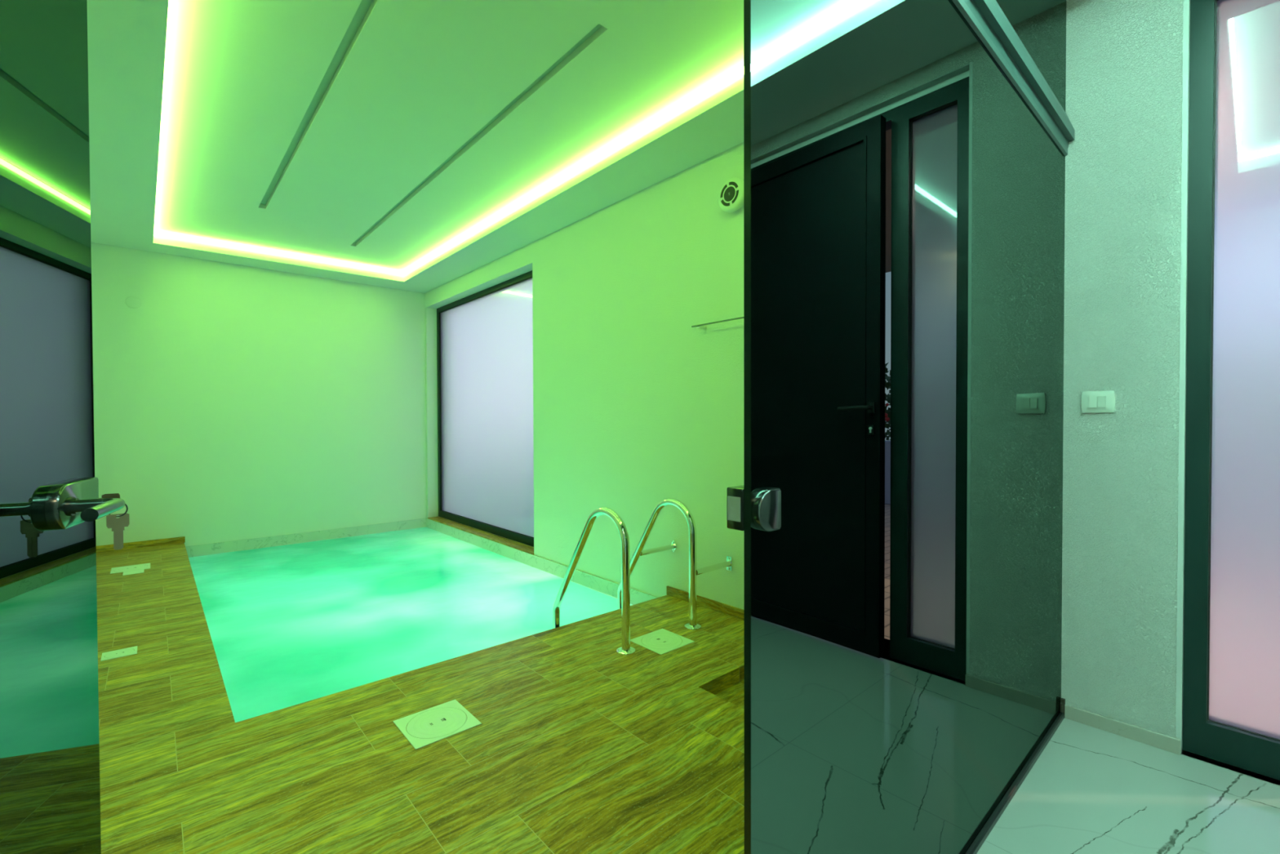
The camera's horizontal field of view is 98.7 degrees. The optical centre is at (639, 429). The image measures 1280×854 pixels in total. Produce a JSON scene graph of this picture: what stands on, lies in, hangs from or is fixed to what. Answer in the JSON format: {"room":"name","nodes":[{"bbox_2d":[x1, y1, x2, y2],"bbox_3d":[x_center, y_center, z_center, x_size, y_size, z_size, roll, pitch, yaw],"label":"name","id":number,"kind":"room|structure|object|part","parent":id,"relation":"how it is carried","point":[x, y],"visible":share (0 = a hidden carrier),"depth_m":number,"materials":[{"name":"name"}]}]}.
{"room":"spa","nodes":[
{"label":"spa","id":0,"kind":"room"},
{"bbox_2d":[0,0,124,853],"bbox_3d":[-0.591,0.051,0.452,0.142,1.866,0.742,-1,1,-30],"label":"door","id":1,"kind":"structure","parent":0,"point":[50,506],"depth_m":0.64,"materials":[{"name":"tinted glass"},{"name":"polished chrome metal"}]},
{"bbox_3d":[-0.642,0.093,0.645,0.052,0.023,0.118,-1,1,-42],"label":"lever handle","id":2,"kind":"part","parent":1,"relation":"part of","materials":[{"name":"silver metal"}]},
{"bbox_2d":[97,493,119,498],"bbox_3d":[-0.709,0.097,0.731,0.026,0.022,0.003,-1,1,-30],"label":"key","id":3,"kind":"object","parent":1,"relation":"in","point":[113,495],"visible":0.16,"depth_m":0.73,"materials":[{"name":"silver metal"}]},
{"bbox_2d":[115,503,128,516],"bbox_3d":[-0.701,0.106,0.737,0.022,0.022,0.002,-1,1,-30],"label":"ring","id":4,"kind":"object","parent":3,"relation":"hanging from","point":[125,513],"visible":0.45,"depth_m":0.74,"materials":[{"name":"silver rubber"}]},
{"bbox_2d":[106,513,129,550],"bbox_3d":[-0.700,0.137,0.737,0.022,0.048,0.003,-1,1,-44],"label":"key","id":5,"kind":"object","parent":4,"relation":"hanging from","point":[117,525],"visible":1,"depth_m":0.74,"materials":[{"name":"silver metal"}]},
{"bbox_2d":[90,242,426,546],"bbox_3d":[-3.537,0.281,5.052,3.031,3.920,0.250,-1,1,-42],"label":"wall","id":6,"kind":"structure","parent":0,"point":[236,402],"depth_m":4.92,"materials":[{"name":"white"}]},
{"bbox_2d":[124,296,141,308],"bbox_3d":[-4.059,-1.020,4.402,0.094,0.094,0.004,-1,1,-42],"label":"blank plate","id":7,"kind":"object","parent":6,"relation":"attached to","point":[133,302],"visible":1,"depth_m":4.40,"materials":[{"name":"white plastic"}]},
{"bbox_2d":[96,536,185,552],"bbox_3d":[-4.129,0.928,4.356,0.806,0.050,0.011,-1,1,-42],"label":"baseboard","id":8,"kind":"structure","parent":6,"relation":"attached to","point":[105,548],"depth_m":4.45,"materials":[{"name":"wood"}]},
{"bbox_2d":[87,0,743,293],"bbox_3d":[-1.538,-1.486,2.928,2.831,0.100,5.550,-1,1,-42],"label":"ceiling","id":9,"kind":"structure","parent":0,"point":[126,39],"depth_m":3.02,"materials":[{"name":"paint"}]},
{"bbox_2d":[153,0,743,275],"bbox_3d":[-1.464,-1.512,3.066,1.862,0.024,4.850,-1,1,-42],"label":"led strip","id":10,"kind":"object","parent":9,"relation":"attached to","point":[739,73],"visible":0.85,"depth_m":3.24,"materials":[{"name":"white plastic"}]},
{"bbox_2d":[155,0,743,271],"bbox_3d":[-1.539,-1.596,2.927,2.831,0.120,5.550,-1,1,-42],"label":"ceiling","id":11,"kind":"structure","parent":0,"point":[416,80],"depth_m":2.58,"materials":[{"name":"paint"}]},
{"bbox_2d":[260,0,373,204],"bbox_3d":[-1.650,-1.570,2.725,0.051,0.013,2.978,-1,1,-42],"label":"ceiling vent","id":12,"kind":"object","parent":11,"relation":"in","point":[365,5],"visible":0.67,"depth_m":2.50,"materials":[{"name":"grey metal"}]},
{"bbox_2d":[354,23,602,243],"bbox_3d":[-1.286,-1.580,3.370,0.051,0.013,3.458,-1,1,-42],"label":"ceiling vent","id":13,"kind":"object","parent":11,"relation":"in","point":[598,26],"visible":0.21,"depth_m":2.73,"materials":[{"name":"grey metal"}]},
{"bbox_2d":[424,142,743,608],"bbox_3d":[-0.447,0.285,4.087,0.300,3.920,5.800,-1,1,-42],"label":"wall","id":14,"kind":"structure","parent":0,"point":[637,406],"depth_m":3.32,"materials":[{"name":"white paint"}]},
{"bbox_2d":[426,262,533,517],"bbox_3d":[-1.520,-0.176,5.149,0.119,2.271,2.205,-1,1,-42],"label":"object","id":15,"kind":"structure","parent":14,"relation":"attached to","point":[431,310],"depth_m":5.95,"materials":[{"name":"paint"}]},
{"bbox_2d":[427,270,533,555],"bbox_3d":[-1.497,-0.169,5.170,0.195,2.286,2.205,-1,1,-42],"label":"window","id":16,"kind":"structure","parent":14,"relation":"in","point":[485,337],"depth_m":5.13,"materials":[{"name":"glass"}]},
{"bbox_3d":[-1.522,0.967,5.160,0.118,0.014,2.201,-1,1,-42],"label":"sill","id":17,"kind":"part","parent":16,"relation":"part of","materials":[{"name":"stone"}]},
{"bbox_2d":[666,586,743,620],"bbox_3d":[0.760,0.970,2.509,0.011,0.112,1.812,-1,1,-42],"label":"baseboard","id":18,"kind":"structure","parent":14,"relation":"attached to","point":[729,610],"depth_m":2.94,"materials":[{"name":"wood"}]},
{"bbox_2d":[691,316,743,329],"bbox_3d":[0.603,-0.543,2.615,0.070,0.016,0.912,-1,1,-42],"label":"towel rail","id":19,"kind":"object","parent":14,"relation":"attached to","point":[703,326],"visible":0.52,"depth_m":2.84,"materials":[{"name":"silver metal"}]},
{"bbox_2d":[718,177,743,213],"bbox_3d":[0.469,-1.174,2.758,0.067,0.164,0.164,-1,1,-42],"label":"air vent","id":20,"kind":"object","parent":14,"relation":"attached to","point":[731,197],"visible":0.91,"depth_m":2.73,"materials":[{"name":"white plastic"}]},
{"bbox_2d":[720,184,727,198],"bbox_3d":[0.421,-1.200,2.763,0.001,0.058,0.044,-1,1,-42],"label":"grille","id":21,"kind":"object","parent":20,"relation":"attached to","point":[726,185],"depth_m":2.77,"materials":[{"name":"plastic"}]},
{"bbox_2d":[720,199,729,205],"bbox_3d":[0.428,-1.138,2.757,0.001,0.044,0.058,-1,1,-42],"label":"grille","id":22,"kind":"object","parent":20,"relation":"attached to","point":[723,202],"depth_m":2.76,"materials":[{"name":"plastic"}]},
{"bbox_2d":[728,181,737,188],"bbox_3d":[0.463,-1.210,2.717,0.001,0.044,0.058,-1,1,-42],"label":"grille","id":23,"kind":"object","parent":20,"relation":"attached to","point":[732,183],"depth_m":2.71,"materials":[{"name":"plastic"}]},
{"bbox_2d":[731,190,738,203],"bbox_3d":[0.469,-1.148,2.710,0.001,0.058,0.044,-1,1,-42],"label":"grille","id":24,"kind":"object","parent":20,"relation":"attached to","point":[737,191],"depth_m":2.71,"materials":[{"name":"plastic"}]},
{"bbox_2d":[96,542,1279,853],"bbox_3d":[-0.794,1.040,2.349,3.116,0.140,7.447,-1,1,-42],"label":"floor","id":25,"kind":"structure","parent":0,"point":[580,745],"depth_m":1.61,"materials":[{"name":"wood"}]},
{"bbox_2d":[100,645,137,661],"bbox_3d":[-2.262,0.972,2.388,0.113,0.003,0.107,-1,1,-42],"label":"access cover","id":26,"kind":"object","parent":25,"relation":"on","point":[130,651],"visible":1,"depth_m":2.38,"materials":[{"name":"white plastic"}]},
{"bbox_3d":[-2.262,0.972,2.388,0.094,0.003,0.094,0,1,29],"label":"round lid","id":27,"kind":"part","parent":26,"relation":"part of","materials":[{"name":"white plastic"}]},
{"bbox_2d":[110,563,150,573],"bbox_3d":[-3.515,0.957,3.795,0.200,0.003,0.193,-1,1,-42],"label":"access cover","id":28,"kind":"object","parent":25,"relation":"on","point":[146,566],"visible":1,"depth_m":3.78,"materials":[{"name":"white plastic"}]},
{"bbox_3d":[-3.515,0.957,3.795,0.171,0.003,0.171,0,1,-22],"label":"round lid","id":29,"kind":"part","parent":28,"relation":"part of","materials":[{"name":"white plastic"}]},
{"bbox_2d":[122,568,144,575],"bbox_3d":[-3.401,0.958,3.690,0.104,0.003,0.109,-1,1,-42],"label":"flap","id":30,"kind":"object","parent":25,"relation":"on","point":[136,571],"visible":1,"depth_m":3.68,"materials":[{"name":"white plastic"}]},
{"bbox_2d":[185,518,657,604],"bbox_3d":[-1.838,1.621,3.844,2.131,1.264,3.835,-1,1,-42],"label":"swimming pool","id":31,"kind":"object","parent":25,"relation":"in","point":[600,584],"visible":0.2,"depth_m":4.87,"materials":[{"name":"tile"}]},
{"bbox_2d":[188,527,632,722],"bbox_3d":[-1.836,1.082,3.898,2.018,0.002,3.722,-1,1,-42],"label":"pool water","id":32,"kind":"object","parent":31,"relation":"in","point":[289,625],"visible":0.91,"depth_m":3.33,"materials":[{"name":"teal liquid"}]},
{"bbox_2d":[392,699,481,749],"bbox_3d":[-0.676,0.975,1.830,0.215,0.003,0.212,-1,1,-42],"label":"access cover","id":33,"kind":"object","parent":25,"relation":"on","point":[429,726],"visible":1,"depth_m":1.82,"materials":[{"name":"white plastic"}]},
{"bbox_3d":[-0.676,0.975,1.830,0.188,0.003,0.188,-1,1,-45],"label":"round lid","id":34,"kind":"part","parent":33,"relation":"part of","materials":[{"name":"white plastic"}]},
{"bbox_2d":[552,497,732,655],"bbox_3d":[0.006,1.029,2.811,0.736,1.366,0.616,-1,1,-42],"label":"pool ladder","id":35,"kind":"object","parent":25,"relation":"on","point":[628,566],"visible":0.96,"depth_m":2.66,"materials":[{"name":"metal"}]},
{"bbox_3d":[-0.244,1.032,2.601,0.037,1.366,0.586,-1,1,-42],"label":"handrail","id":36,"kind":"part","parent":35,"relation":"part of","materials":[{"name":"metal"}]},
{"bbox_3d":[0.075,1.028,2.885,0.037,1.366,0.586,-1,1,-42],"label":"handrail","id":37,"kind":"part","parent":35,"relation":"part of","materials":[{"name":"metal"}]},
{"bbox_3d":[0.192,0.666,3.142,0.010,0.072,0.050,-1,1,-42],"label":"wall plate","id":38,"kind":"part","parent":35,"relation":"part of","materials":[{"name":"metal"}]},
{"bbox_3d":[0.461,0.692,2.841,0.010,0.072,0.032,-1,1,-42],"label":"wall plate","id":39,"kind":"part","parent":35,"relation":"part of","materials":[{"name":"metal"}]},
{"bbox_2d":[630,628,694,654],"bbox_3d":[0.100,0.964,2.507,0.211,0.003,0.209,-1,1,-42],"label":"access cover","id":40,"kind":"object","parent":25,"relation":"on","point":[662,641],"visible":1,"depth_m":2.50,"materials":[{"name":"white plastic"}]},
{"bbox_3d":[0.100,0.964,2.507,0.185,0.003,0.185,0,1,-16],"label":"round lid","id":41,"kind":"part","parent":40,"relation":"part of","materials":[{"name":"white plastic"}]},
{"bbox_2d":[726,0,1066,853],"bbox_3d":[0.774,-0.220,1.286,1.722,2.400,0.052,-1,1,-42],"label":"glass wall","id":42,"kind":"structure","parent":25,"relation":"on","point":[898,507],"depth_m":1.00,"materials":[{"name":"glass"}]},
{"bbox_2d":[951,0,1075,155],"bbox_3d":[0.350,-0.970,0.866,2.893,0.146,0.024,-1,1,-42],"label":"rail","id":43,"kind":"object","parent":42,"relation":"attached to","point":[986,18],"visible":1,"depth_m":1.42,"materials":[{"name":"grey metal"}]},
{"bbox_2d":[1061,0,1279,785],"bbox_3d":[2.129,-0.283,1.222,0.220,2.720,1.897,-1,1,-42],"label":"wall","id":44,"kind":"structure","parent":0,"point":[1124,58],"depth_m":1.74,"materials":[{"name":"white paint"}]},
{"bbox_2d":[1080,390,1115,413],"bbox_3d":[1.480,-0.090,1.777,0.016,0.070,0.086,-1,1,-42],"label":"light switch","id":45,"kind":"object","parent":44,"relation":"attached to","point":[1091,402],"visible":1,"depth_m":1.77,"materials":[{"name":"plastic"}]},
{"bbox_2d":[1064,704,1180,755],"bbox_3d":[1.522,0.950,1.752,0.010,0.044,0.288,-1,1,-42],"label":"baseboard","id":46,"kind":"structure","parent":44,"relation":"attached to","point":[1152,738],"depth_m":1.74,"materials":[{"name":"beige tile"}]},
{"bbox_2d":[1175,0,1190,753],"bbox_3d":[2.060,-0.190,1.173,0.051,2.335,1.295,-1,1,-42],"label":"trim","id":47,"kind":"structure","parent":44,"relation":"attached to","point":[1186,11],"depth_m":1.64,"materials":[{"name":"paint"}]},
{"bbox_2d":[1182,0,1279,780],"bbox_3d":[1.771,-0.180,1.564,0.071,2.306,0.302,-1,1,-42],"label":"window","id":48,"kind":"structure","parent":44,"relation":"in","point":[1231,666],"depth_m":1.60,"materials":[{"name":"glass"}]},
{"bbox_3d":[1.765,-0.197,1.573,0.012,2.160,0.202,-1,1,-42],"label":"pane","id":49,"kind":"part","parent":48,"relation":"part of","materials":[{"name":"white glass"}]}
]}

